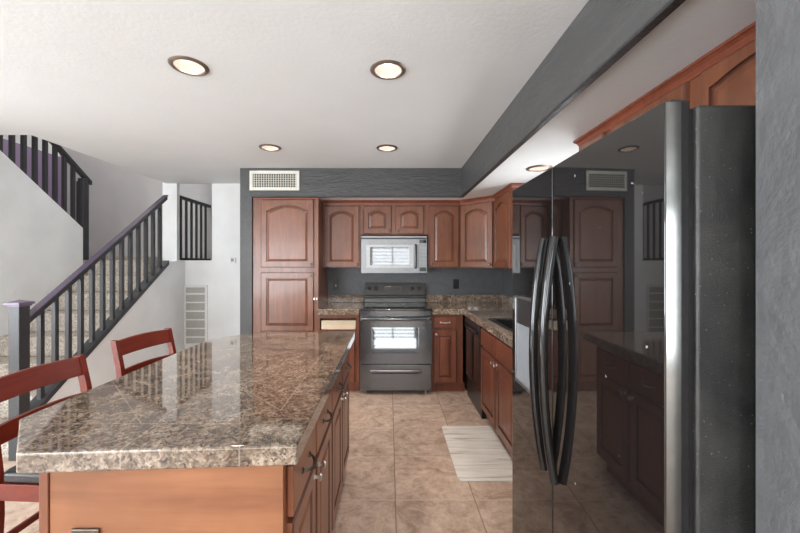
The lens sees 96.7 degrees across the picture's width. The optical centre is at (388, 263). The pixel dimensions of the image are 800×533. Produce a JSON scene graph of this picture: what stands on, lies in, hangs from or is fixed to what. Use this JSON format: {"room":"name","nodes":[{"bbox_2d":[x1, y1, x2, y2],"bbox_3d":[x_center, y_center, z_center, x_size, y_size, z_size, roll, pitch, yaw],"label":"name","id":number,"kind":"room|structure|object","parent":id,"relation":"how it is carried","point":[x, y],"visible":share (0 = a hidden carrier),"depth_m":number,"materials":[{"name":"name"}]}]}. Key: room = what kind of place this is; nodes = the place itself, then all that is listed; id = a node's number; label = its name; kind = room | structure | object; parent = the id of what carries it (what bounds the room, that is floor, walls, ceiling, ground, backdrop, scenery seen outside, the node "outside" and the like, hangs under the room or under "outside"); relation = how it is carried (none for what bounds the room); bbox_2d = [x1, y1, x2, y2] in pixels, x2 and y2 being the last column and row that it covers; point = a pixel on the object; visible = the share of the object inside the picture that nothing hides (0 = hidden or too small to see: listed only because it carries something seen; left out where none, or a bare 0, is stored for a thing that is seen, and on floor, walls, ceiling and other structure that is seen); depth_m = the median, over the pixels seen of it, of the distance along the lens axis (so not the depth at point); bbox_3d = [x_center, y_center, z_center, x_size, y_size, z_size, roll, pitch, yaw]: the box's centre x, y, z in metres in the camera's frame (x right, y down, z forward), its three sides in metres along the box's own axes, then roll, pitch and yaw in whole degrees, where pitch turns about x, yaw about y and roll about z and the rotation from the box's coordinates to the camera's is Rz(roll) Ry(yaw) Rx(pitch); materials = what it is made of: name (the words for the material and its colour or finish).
{"room":"kitchen","nodes":[
{"label":"kitchen","id":0,"kind":"room"},
{"bbox_2d":[3,135,58,155],"bbox_3d":[-5.550,-2.350,4.230,0.900,2.300,2.740,0,0,0],"label":"wall","id":1,"kind":"structure","parent":0,"point":[17,137],"depth_m":5.45,"materials":[{"name":"white paint"}]},
{"bbox_2d":[3,139,60,206],"bbox_3d":[-5.050,-0.110,3.750,0.100,3.020,3.500,0,0,0],"label":"wall","id":2,"kind":"structure","parent":0,"point":[5,142],"depth_m":5.10,"materials":[{"name":"purple paint"}]},
{"bbox_2d":[0,150,82,335],"bbox_3d":[-3.700,-0.002,3.120,0.100,2.804,2.240,0,0,0],"label":"wall","id":3,"kind":"structure","parent":0,"point":[41,244],"depth_m":3.62,"materials":[{"name":"white paint"}]},
{"bbox_2d":[0,135,91,259],"bbox_3d":[-3.692,-1.058,3.645,0.087,2.031,1.490,0,0,0],"label":"stair railing","id":4,"kind":"object","parent":3,"relation":"on","point":[79,190],"visible":0.73,"depth_m":4.02,"materials":[{"name":"grey paint"}]},
{"bbox_2d":[48,260,184,402],"bbox_3d":[-2.680,0.680,3.599,0.080,1.440,1.998,0,0,0],"label":"wall","id":5,"kind":"structure","parent":0,"point":[161,306],"depth_m":3.87,"materials":[{"name":"white paint"}]},
{"bbox_2d":[3,195,168,460],"bbox_3d":[-2.661,0.291,3.371,0.114,2.218,1.738,0,0,0],"label":"stair railing","id":6,"kind":"object","parent":5,"relation":"on","point":[20,315],"visible":0.87,"depth_m":3.08,"materials":[{"name":"grey paint"}]},
{"bbox_2d":[59,146,211,259],"bbox_3d":[-3.500,-1.050,5.550,3.200,4.900,0.100,0,0,0],"label":"wall","id":7,"kind":"structure","parent":0,"point":[118,195],"depth_m":5.50,"materials":[{"name":"paint"}]},
{"bbox_2d":[163,183,239,348],"bbox_3d":[-2.215,-1.050,4.630,1.430,4.900,0.060,0,0,0],"label":"wall","id":8,"kind":"structure","parent":0,"point":[222,277],"depth_m":4.60,"materials":[{"name":"white paint"}]},
{"bbox_2d":[184,285,207,345],"bbox_3d":[-2.498,0.670,4.592,0.305,0.780,0.014,0,0,0],"label":"air vent","id":9,"kind":"object","parent":8,"relation":"in","point":[195,296],"visible":0.98,"depth_m":4.59,"materials":[{"name":"white metal"}]},
{"bbox_2d":[230,258,235,262],"bbox_3d":[-2.010,-0.040,4.588,0.070,0.070,0.022,0,0,0],"label":"thermostat","id":10,"kind":"object","parent":8,"relation":"attached to","point":[232,260],"visible":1,"depth_m":4.58,"materials":[{"name":"white plastic"}]},
{"bbox_2d":[240,168,252,334],"bbox_3d":[-1.550,0.183,4.224,0.127,2.433,0.748,0,0,0],"label":"wall","id":11,"kind":"structure","parent":0,"point":[246,199],"depth_m":3.85,"materials":[{"name":"grey paint"}]},
{"bbox_2d":[252,0,685,197],"bbox_3d":[-0.335,-0.725,2.223,2.294,0.014,3.305,0,0,0],"label":"trim","id":12,"kind":"structure","parent":11,"relation":"attached to","point":[667,9],"depth_m":1.48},
{"bbox_2d":[3,388,511,532],"bbox_3d":[-0.400,1.450,1.000,11.200,0.100,9.200,0,0,0],"label":"floor","id":13,"kind":"structure","parent":0,"point":[400,476],"depth_m":2.28,"materials":[{"name":"tile"}]},
{"bbox_2d":[0,354,91,532],"bbox_3d":[-1.309,0.923,1.526,0.468,0.954,0.438,0,0,3],"label":"counter stool","id":14,"kind":"object","parent":13,"relation":"on","point":[14,486],"visible":0.36,"depth_m":1.43,"materials":[{"name":"red wood"}]},
{"bbox_2d":[3,465,38,482],"bbox_3d":[-1.260,0.800,1.524,0.370,0.042,0.416,0,0,3],"label":"seat cushion","id":15,"kind":"object","parent":14,"relation":"on","point":[10,475],"depth_m":1.32,"materials":[{"name":"grey leather"}]},
{"bbox_2d":[0,257,162,457],"bbox_3d":[-3.861,0.140,4.025,2.277,2.520,2.948,0,0,0],"label":"staircase","id":16,"kind":"structure","parent":13,"relation":"on","point":[3,339],"depth_m":3.54,"materials":[{"name":"carpet"}]},
{"bbox_2d":[180,195,210,259],"bbox_3d":[-2.770,-0.471,5.077,0.050,0.858,0.825,0,0,0],"label":"landing railing","id":17,"kind":"object","parent":16,"relation":"on","point":[186,199],"visible":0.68,"depth_m":4.99,"materials":[{"name":"grey paint"}]},
{"bbox_2d":[110,328,175,377],"bbox_3d":[-1.349,0.923,2.229,0.468,0.954,0.438,0,0,9],"label":"counter stool","id":18,"kind":"object","parent":13,"relation":"on","point":[137,342],"visible":0.19,"depth_m":2.21,"materials":[{"name":"red wood"}]},
{"bbox_2d":[39,352,351,532],"bbox_3d":[-0.591,0.974,1.702,0.716,0.852,1.477,0,0,0],"label":"kitchen island","id":19,"kind":"object","parent":13,"relation":"on","point":[302,497],"visible":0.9,"depth_m":0.97,"materials":[{"name":"brown wood"}]},
{"bbox_2d":[71,528,99,532],"bbox_3d":[-0.822,0.778,0.962,0.076,0.120,0.010,0,0,0],"label":"wall outlet","id":20,"kind":"object","parent":19,"relation":"attached to","point":[74,530],"visible":1,"depth_m":0.96,"materials":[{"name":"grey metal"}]},
{"bbox_2d":[16,331,354,473],"bbox_3d":[-0.706,0.518,1.747,0.918,0.058,1.655,0,0,0],"label":"island countertop","id":21,"kind":"structure","parent":19,"relation":"on","point":[252,399],"depth_m":1.17,"materials":[{"name":"stone"}]},
{"bbox_2d":[253,198,326,332],"bbox_3d":[-1.120,0.342,4.135,0.726,2.116,0.622,0,0,0],"label":"pantry cabinet","id":22,"kind":"object","parent":13,"relation":"on","point":[290,277],"visible":0.64,"depth_m":3.85,"materials":[{"name":"brown wood"}]},
{"bbox_2d":[318,314,359,390],"bbox_3d":[-0.544,0.978,4.121,0.448,0.845,0.638,0,0,0],"label":"base cabinet","id":23,"kind":"object","parent":13,"relation":"on","point":[326,323],"visible":0.4,"depth_m":3.85,"materials":[{"name":"red wood"}]},
{"bbox_2d":[318,295,363,314],"bbox_3d":[-0.542,0.471,4.130,0.449,0.162,0.639,0,0,0],"label":"countertop","id":24,"kind":"structure","parent":23,"relation":"on","point":[337,304],"depth_m":4.13,"materials":[{"name":"stone"}]},
{"bbox_2d":[360,283,431,392],"bbox_3d":[0.072,0.820,4.079,0.767,1.160,0.732,0,0,0],"label":"range","id":25,"kind":"object","parent":13,"relation":"on","point":[396,319],"visible":1,"depth_m":3.77,"materials":[{"name":"black metal"}]},
{"bbox_2d":[360,303,431,310],"bbox_3d":[0.072,0.493,4.075,0.767,0.022,0.610,0,0,0],"label":"cooktop","id":26,"kind":"object","parent":25,"relation":"in","point":[366,306],"depth_m":3.89,"materials":[{"name":"glass"}]},
{"bbox_2d":[431,314,464,390],"bbox_3d":[0.645,0.978,4.117,0.367,0.845,0.645,0,0,0],"label":"base cabinet","id":27,"kind":"object","parent":13,"relation":"on","point":[447,330],"visible":0.89,"depth_m":3.83,"materials":[{"name":"red wood"}]},
{"bbox_2d":[426,295,511,347],"bbox_3d":[0.951,0.471,3.054,0.977,0.162,2.789,0,0,0],"label":"countertop","id":28,"kind":"structure","parent":27,"relation":"on","point":[478,308],"depth_m":3.86,"materials":[{"name":"stone"}]},
{"bbox_2d":[488,318,511,331],"bbox_3d":[1.093,0.591,2.760,0.439,0.219,0.744,0,0,0],"label":"sink","id":29,"kind":"object","parent":28,"relation":"in","point":[507,324],"visible":0.18,"depth_m":3.10,"materials":[{"name":"black"}]},
{"bbox_2d":[495,320,511,328],"bbox_3d":[1.093,0.596,2.760,0.407,0.208,0.712,0,0,0],"label":"basin","id":30,"kind":"object","parent":29,"relation":"in","point":[507,324],"depth_m":3.10,"materials":[{"name":"black"}]},
{"bbox_2d":[463,315,466,389],"bbox_3d":[1.149,0.978,4.125,0.579,0.845,0.647,0,0,0],"label":"base cabinet","id":31,"kind":"object","parent":13,"relation":"on","point":[464,327],"visible":0.07,"depth_m":4.05,"materials":[{"name":"red wood"}]},
{"bbox_2d":[464,316,484,418],"bbox_3d":[1.083,0.979,3.500,0.613,0.842,0.594,0,0,0],"label":"dishwasher","id":32,"kind":"object","parent":13,"relation":"on","point":[473,330],"visible":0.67,"depth_m":3.44,"materials":[{"name":"black plastic"}]},
{"bbox_2d":[442,426,511,480],"bbox_3d":[0.661,1.394,2.663,0.428,0.010,0.765,0,0,0],"label":"kitchen mat","id":33,"kind":"object","parent":13,"relation":"on","point":[477,453],"visible":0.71,"depth_m":2.58,"materials":[{"name":"white fabric"}]},
{"bbox_2d":[481,328,511,454],"bbox_3d":[1.111,0.978,2.749,0.638,0.845,0.897,0,0,0],"label":"base cabinet","id":34,"kind":"object","parent":13,"relation":"on","point":[496,355],"visible":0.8,"depth_m":2.69,"materials":[{"name":"red wood"}]},
{"bbox_2d":[512,100,755,532],"bbox_3d":[0.953,0.528,1.191,0.895,1.743,0.914,0,0,0],"label":"refrigerator","id":35,"kind":"object","parent":13,"relation":"on","point":[634,253],"visible":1,"depth_m":0.80,"materials":[{"name":"black metal"}]},
{"bbox_2d":[0,0,588,183],"bbox_3d":[-0.400,-1.094,0.500,11.200,0.120,8.200,0,0,0],"label":"ceiling","id":36,"kind":"structure","parent":0,"point":[93,78],"depth_m":1.96,"materials":[{"name":"paint"}]},
{"bbox_2d":[168,55,209,75],"bbox_3d":[-1.047,-1.072,1.862,0.191,0.096,0.191,0,0,0],"label":"recessed light","id":37,"kind":"object","parent":36,"relation":"in","point":[186,65],"visible":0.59,"depth_m":1.90,"materials":[{"name":"white glass"}]},
{"bbox_2d":[259,144,280,150],"bbox_3d":[-1.060,-1.072,3.170,0.191,0.096,0.191,0,0,0],"label":"recessed light","id":38,"kind":"object","parent":36,"relation":"in","point":[267,147],"visible":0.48,"depth_m":3.21,"materials":[{"name":"white glass"}]},
{"bbox_2d":[376,144,397,151],"bbox_3d":[-0.018,-1.072,3.183,0.191,0.096,0.191,0,0,0],"label":"recessed light","id":39,"kind":"object","parent":36,"relation":"in","point":[384,148],"visible":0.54,"depth_m":3.23,"materials":[{"name":"white glass"}]},
{"bbox_2d":[370,60,405,79],"bbox_3d":[-0.005,-1.072,1.900,0.191,0.096,0.191,0,0,0],"label":"recessed light","id":40,"kind":"object","parent":36,"relation":"in","point":[384,69],"visible":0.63,"depth_m":1.95,"materials":[{"name":"white glass"}]},
{"bbox_2d":[252,168,460,195],"bbox_3d":[-0.343,-0.882,3.859,2.286,0.301,0.018,0,0,0],"label":"wall","id":41,"kind":"structure","parent":0,"point":[312,181],"depth_m":3.85,"materials":[{"name":"grey paint"}]},
{"bbox_2d":[249,171,298,190],"bbox_3d":[-1.237,-0.896,3.842,0.536,0.211,0.014,0,0,0],"label":"air vent","id":42,"kind":"object","parent":41,"relation":"in","point":[258,180],"visible":1,"depth_m":3.84,"materials":[{"name":"white metal"}]},
{"bbox_2d":[327,268,503,302],"bbox_3d":[0.030,0.284,4.510,3.060,2.232,0.120,0,0,0],"label":"wall","id":43,"kind":"structure","parent":0,"point":[438,281],"depth_m":4.45,"materials":[{"name":"grey paint"}]},
{"bbox_2d":[333,281,338,289],"bbox_3d":[-0.663,0.275,4.441,0.076,0.120,0.016,0,0,0],"label":"light switch","id":44,"kind":"object","parent":43,"relation":"attached to","point":[335,283],"visible":1,"depth_m":4.44,"materials":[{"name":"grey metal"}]},
{"bbox_2d":[322,200,361,267],"bbox_3d":[-0.548,-0.340,4.261,0.438,0.780,0.377,0,0,0],"label":"upper cabinet","id":45,"kind":"object","parent":43,"relation":"attached to","point":[342,235],"visible":0.98,"depth_m":4.10,"materials":[{"name":"brown wood"}]},
{"bbox_2d":[327,295,363,302],"bbox_3d":[-0.542,0.439,4.439,0.449,0.098,0.019,0,0,0],"label":"backsplash","id":46,"kind":"structure","parent":43,"relation":"attached to","point":[330,298],"depth_m":4.43,"materials":[{"name":"stone"}]},
{"bbox_2d":[361,200,427,235],"bbox_3d":[0.062,-0.532,4.261,0.778,0.394,0.377,0,0,0],"label":"upper cabinet","id":47,"kind":"object","parent":43,"relation":"attached to","point":[378,217],"visible":0.97,"depth_m":4.10,"materials":[{"name":"brown wood"}]},
{"bbox_2d":[361,236,426,272],"bbox_3d":[0.059,-0.103,4.236,0.754,0.424,0.424,0,0,0],"label":"microwave","id":48,"kind":"object","parent":47,"relation":"attached to","point":[379,254],"visible":1,"depth_m":4.07,"materials":[{"name":"metal"}]},
{"bbox_2d":[427,200,459,267],"bbox_3d":[0.637,-0.340,4.261,0.369,0.780,0.377,0,0,0],"label":"upper cabinet","id":49,"kind":"object","parent":43,"relation":"attached to","point":[443,237],"visible":0.95,"depth_m":4.10,"materials":[{"name":"brown wood"}]},
{"bbox_2d":[453,279,458,288],"bbox_3d":[0.838,0.257,4.444,0.076,0.120,0.010,0,0,0],"label":"wall outlet","id":50,"kind":"object","parent":43,"relation":"attached to","point":[455,281],"visible":1,"depth_m":4.44,"materials":[{"name":"black plastic"}]},
{"bbox_2d":[504,269,511,296],"bbox_3d":[1.500,0.284,2.575,0.120,2.232,3.750,0,0,0],"label":"wall","id":51,"kind":"structure","parent":0,"point":[507,272],"depth_m":4.29,"materials":[{"name":"grey paint"}]},
{"bbox_2d":[426,295,511,304],"bbox_3d":[0.951,0.439,3.054,0.977,0.098,2.789,0,0,0],"label":"backsplash","id":52,"kind":"structure","parent":51,"relation":"attached to","point":[506,299],"depth_m":4.43,"materials":[{"name":"stone"}]},
{"bbox_2d":[459,195,494,267],"bbox_3d":[1.125,-0.340,4.123,0.628,0.780,0.653,0,0,0],"label":"upper cabinet","id":53,"kind":"object","parent":51,"relation":"attached to","point":[476,214],"visible":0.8,"depth_m":3.94,"materials":[{"name":"brown wood"}]},
{"bbox_2d":[493,183,523,268],"bbox_3d":[1.262,-0.340,3.514,0.351,0.780,0.586,0,0,0],"label":"upper cabinet","id":54,"kind":"object","parent":51,"relation":"attached to","point":[502,203],"visible":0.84,"depth_m":3.47,"materials":[{"name":"brown wood"}]},
{"bbox_2d":[573,121,610,150],"bbox_3d":[1.260,-0.555,1.972,0.357,0.350,0.312,0,0,0],"label":"upper cabinet","id":55,"kind":"object","parent":51,"relation":"attached to","point":[601,130],"visible":0.2,"depth_m":1.94,"materials":[{"name":"brown wood"}]},
{"bbox_2d":[605,21,755,131],"bbox_3d":[1.260,-0.555,1.268,0.357,0.350,1.095,0,0,0],"label":"upper cabinet","id":56,"kind":"object","parent":51,"relation":"attached to","point":[726,74],"visible":0.33,"depth_m":1.22,"materials":[{"name":"brown wood"}]},
{"bbox_2d":[319,0,755,200],"bbox_3d":[-0.020,-0.782,2.510,2.960,0.100,3.880,0,0,0],"label":"ceiling","id":57,"kind":"structure","parent":0,"point":[695,28],"depth_m":1.41,"materials":[{"name":"paint"}]},
{"bbox_2d":[526,165,552,171],"bbox_3d":[1.150,-0.770,2.726,0.191,0.096,0.191,0,0,0],"label":"recessed light","id":58,"kind":"object","parent":57,"relation":"in","point":[537,168],"visible":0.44,"depth_m":2.77,"materials":[{"name":"white glass"}]},
{"bbox_2d":[461,0,669,195],"bbox_3d":[0.792,-0.882,2.210,0.016,0.301,3.280,0,0,0],"label":"soffit","id":59,"kind":"structure","parent":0,"point":[601,27],"depth_m":1.59,"materials":[{"name":"grey paint"}]},
{"bbox_2d":[756,0,799,532],"bbox_3d":[2.961,0.183,0.635,4.478,2.433,0.130,0,0,0],"label":"wall","id":60,"kind":"structure","parent":0,"point":[777,21],"depth_m":0.66,"materials":[{"name":"grey paint"}]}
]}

